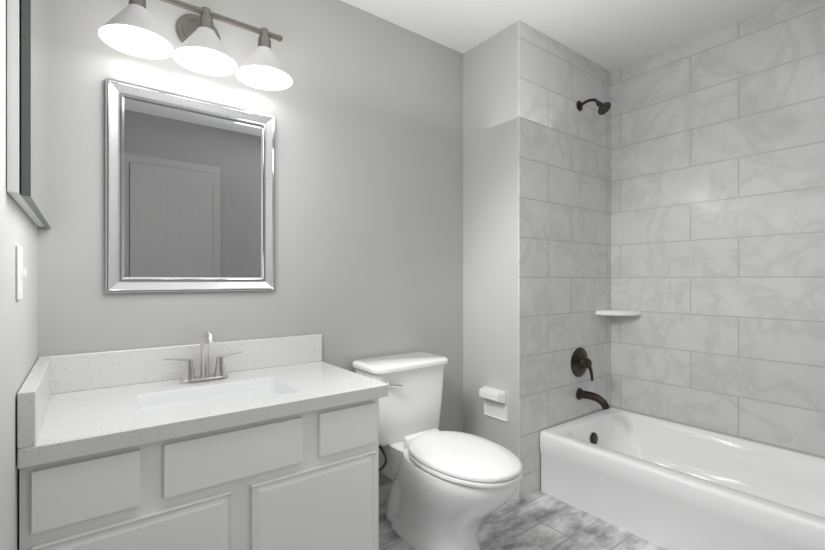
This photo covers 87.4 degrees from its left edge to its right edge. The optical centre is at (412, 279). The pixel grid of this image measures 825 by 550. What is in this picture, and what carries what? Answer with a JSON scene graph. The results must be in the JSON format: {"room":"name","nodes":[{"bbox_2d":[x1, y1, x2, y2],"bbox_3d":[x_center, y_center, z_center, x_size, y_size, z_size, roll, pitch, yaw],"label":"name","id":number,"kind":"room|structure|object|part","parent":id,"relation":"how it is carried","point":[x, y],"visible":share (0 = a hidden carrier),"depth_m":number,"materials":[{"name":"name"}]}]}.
{"room":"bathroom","nodes":[
{"label":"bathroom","id":0,"kind":"room"},
{"bbox_2d":[0,0,37,549],"bbox_3d":[-0.577,-0.100,0.479,0.100,2.440,2.400,0,0,-37],"label":"wall","id":1,"kind":"structure","parent":0,"point":[18,333],"depth_m":0.88,"materials":[{"name":"grey paint"}]},
{"bbox_2d":[16,245,26,299],"bbox_3d":[-0.881,-0.016,0.975,0.014,0.120,0.070,0,0,-37],"label":"light switch","id":2,"kind":"object","parent":1,"relation":"attached to","point":[21,271],"visible":0.98,"depth_m":0.95,"materials":[{"name":"white plastic"}]},
{"bbox_2d":[7,0,51,228],"bbox_3d":[-0.973,-0.585,1.113,0.034,0.840,0.690,0,0,-37],"label":"medicine cabinet mirror","id":3,"kind":"object","parent":1,"relation":"attached to","point":[29,106],"visible":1,"depth_m":0.87,"materials":[{"name":"silver glass"}]},
{"bbox_2d":[38,0,462,485],"bbox_3d":[-0.523,-0.100,1.963,1.980,2.440,0.100,0,0,-37],"label":"wall","id":4,"kind":"structure","parent":0,"point":[365,108],"depth_m":1.96,"materials":[{"name":"grey paint"}]},
{"bbox_2d":[17,333,321,448],"bbox_3d":[-0.641,0.307,1.456,0.974,0.122,0.559,0,0,-37],"label":"backsplash","id":5,"kind":"structure","parent":4,"relation":"attached to","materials":[{"name":"stone"}]},
{"bbox_2d":[105,77,274,292],"bbox_3d":[-0.820,-0.325,1.658,0.585,0.737,0.024,0,0,-37],"label":"mirror","id":6,"kind":"object","parent":4,"relation":"attached to","point":[189,194],"visible":0.98,"depth_m":1.63,"materials":[{"name":"white mirror"}]},
{"bbox_2d":[98,0,292,89],"bbox_3d":[-0.758,-0.906,1.577,0.632,0.238,0.251,0,0,-37],"label":"sconce","id":7,"kind":"object","parent":4,"relation":"attached to","point":[132,28],"visible":1,"depth_m":1.56,"materials":[{"name":"white glass"}]},
{"bbox_3d":[-0.913,-0.843,1.435,0.212,0.112,0.212,0,0,-37],"label":"lamp shade","id":8,"kind":"part","parent":7,"relation":"part of","materials":[{"name":"white glass"}]},
{"bbox_3d":[-0.913,-0.852,1.435,0.054,0.075,0.053,0,0,-37],"label":"bulb","id":9,"kind":"part","parent":7,"relation":"part of","materials":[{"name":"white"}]},
{"bbox_3d":[-0.746,-0.843,1.562,0.212,0.112,0.212,0,0,-37],"label":"lamp shade","id":10,"kind":"part","parent":7,"relation":"part of","materials":[{"name":"white glass"}]},
{"bbox_3d":[-0.746,-0.852,1.562,0.054,0.075,0.053,0,0,-37],"label":"bulb","id":11,"kind":"part","parent":7,"relation":"part of","materials":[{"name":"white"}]},
{"bbox_3d":[-0.579,-0.843,1.689,0.212,0.112,0.212,0,0,-37],"label":"lamp shade","id":12,"kind":"part","parent":7,"relation":"part of","materials":[{"name":"white glass"}]},
{"bbox_3d":[-0.579,-0.852,1.689,0.054,0.075,0.053,0,0,-37],"label":"bulb","id":13,"kind":"part","parent":7,"relation":"part of","materials":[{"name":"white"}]},
{"bbox_2d":[379,481,392,503],"bbox_3d":[-0.066,1.077,2.239,0.918,0.085,0.013,0,0,-37],"label":"baseboard","id":14,"kind":"structure","parent":4,"relation":"attached to","point":[384,490],"depth_m":2.17,"materials":[{"name":"white"}]},
{"bbox_2d":[463,21,517,456],"bbox_3d":[0.784,-0.100,2.705,1.000,2.440,0.500,0,0,-37],"label":"wall","id":15,"kind":"structure","parent":0,"point":[490,211],"depth_m":2.35,"materials":[{"name":"paint"}]},
{"bbox_2d":[479,386,507,421],"bbox_3d":[0.425,0.660,2.300,0.062,0.156,0.160,0,0,-37],"label":"toilet paper holder","id":16,"kind":"object","parent":15,"relation":"attached to","point":[495,403],"visible":1,"depth_m":2.29,"materials":[{"name":"white ceramic"}]},
{"bbox_2d":[511,485,518,500],"bbox_3d":[0.426,1.077,2.338,0.013,0.085,0.370,0,0,-37],"label":"baseboard","id":17,"kind":"structure","parent":15,"relation":"attached to","point":[516,495],"depth_m":2.19,"materials":[{"name":"white"}]},
{"bbox_2d":[518,20,610,499],"bbox_3d":[0.899,-0.100,2.471,0.900,2.440,0.010,0,0,-37],"label":"tile","id":18,"kind":"structure","parent":15,"relation":"attached to","point":[564,219],"depth_m":2.40,"materials":[{"name":"grey tile"}]},
{"bbox_2d":[571,347,592,380],"bbox_3d":[0.996,0.487,2.491,0.172,0.187,0.074,0,0,-37],"label":"tub valve","id":19,"kind":"object","parent":18,"relation":"attached to","point":[581,363],"visible":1,"depth_m":2.48,"materials":[{"name":"brown metal"}]},
{"bbox_2d":[576,388,609,409],"bbox_3d":[1.028,0.677,2.448,0.068,0.092,0.182,0,0,-37],"label":"tub spout","id":20,"kind":"object","parent":18,"relation":"attached to","point":[595,397],"visible":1,"depth_m":2.44,"materials":[{"name":"brown metal"}]},
{"bbox_2d":[576,98,610,114],"bbox_3d":[1.029,-0.985,2.447,0.078,0.121,0.184,0,0,-37],"label":"shower head","id":21,"kind":"object","parent":18,"relation":"attached to","point":[603,108],"visible":1,"depth_m":2.42},
{"bbox_2d":[379,490,665,549],"bbox_3d":[0.570,1.170,1.349,2.980,0.100,2.400,0,0,-37],"label":"floor","id":22,"kind":"structure","parent":0,"point":[539,520],"depth_m":1.92,"materials":[{"name":"tile"}]},
{"bbox_2d":[17,331,387,549],"bbox_3d":[-0.641,0.650,1.456,0.974,0.940,0.559,0,0,-37],"label":"bathroom vanity","id":23,"kind":"object","parent":22,"relation":"on","point":[208,443],"visible":1,"depth_m":1.27,"materials":[{"name":"white wood"}]},
{"bbox_2d":[17,360,387,468],"bbox_3d":[-0.641,0.431,1.456,0.974,0.126,0.559,0,0,-37],"label":"countertop","id":24,"kind":"structure","parent":23,"relation":"on","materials":[{"name":"stone"}]},
{"bbox_2d":[163,331,242,384],"bbox_3d":[-0.733,0.274,1.544,0.266,0.188,0.148,0,0,-37],"label":"faucet","id":25,"kind":"object","parent":24,"relation":"on","point":[220,377],"depth_m":1.56,"materials":[{"name":"silver metal"}]},
{"bbox_2d":[352,352,522,549],"bbox_3d":[0.114,0.750,1.859,0.436,0.740,0.810,0,0,-37],"label":"toilet","id":26,"kind":"object","parent":22,"relation":"on","point":[450,490],"visible":0.9,"depth_m":1.78,"materials":[{"name":"white ceramic"}]},
{"bbox_3d":[-0.081,0.468,1.921,0.081,0.032,0.025,0,0,-37],"label":"handle","id":27,"kind":"part","parent":26,"relation":"part of","materials":[{"name":"silver metal"}]},
{"bbox_3d":[-0.058,0.577,2.086,0.410,0.330,0.212,0,0,-37],"label":"tank","id":28,"kind":"part","parent":26,"relation":"part of","materials":[{"name":"white ceramic"}]},
{"bbox_3d":[-0.053,0.396,2.079,0.436,0.031,0.245,0,0,-37],"label":"lid","id":29,"kind":"part","parent":26,"relation":"part of","materials":[{"name":"white ceramic"}]},
{"bbox_3d":[0.195,0.707,1.752,0.358,0.051,0.541,0,0,-37],"label":"seat","id":30,"kind":"part","parent":26,"relation":"part of","materials":[{"name":"white plastic"}]},
{"bbox_2d":[540,407,824,549],"bbox_3d":[1.423,0.960,1.905,0.745,0.320,1.520,0,0,-37],"label":"tub","id":31,"kind":"object","parent":22,"relation":"on","point":[666,484],"visible":1,"depth_m":1.98,"materials":[{"name":"white ceramic"}]},
{"bbox_2d":[341,0,791,71],"bbox_3d":[0.570,-1.370,1.349,2.980,0.100,2.400,0,0,-37],"label":"ceiling","id":32,"kind":"structure","parent":0,"point":[611,35],"depth_m":2.19,"materials":[{"name":"paint"}]},
{"bbox_3d":[1.872,-0.100,2.024,0.090,2.440,1.900,0,0,-37],"label":"wall","id":33,"kind":"structure","parent":0,"visible":0},
{"bbox_2d":[596,309,640,315],"bbox_3d":[1.242,0.201,2.608,0.185,0.028,0.185,0,0,-37],"label":"corner shelf","id":34,"kind":"object","parent":33,"relation":"attached to","point":[611,312],"visible":1,"depth_m":2.57,"materials":[{"name":"white ceramic"}]},
{"bbox_2d":[611,0,824,457],"bbox_3d":[1.805,-0.100,2.029,0.010,2.440,1.790,0,0,-37],"label":"tile","id":35,"kind":"structure","parent":33,"relation":"attached to","point":[718,209],"depth_m":2.25,"materials":[{"name":"grey tile"}]}
]}

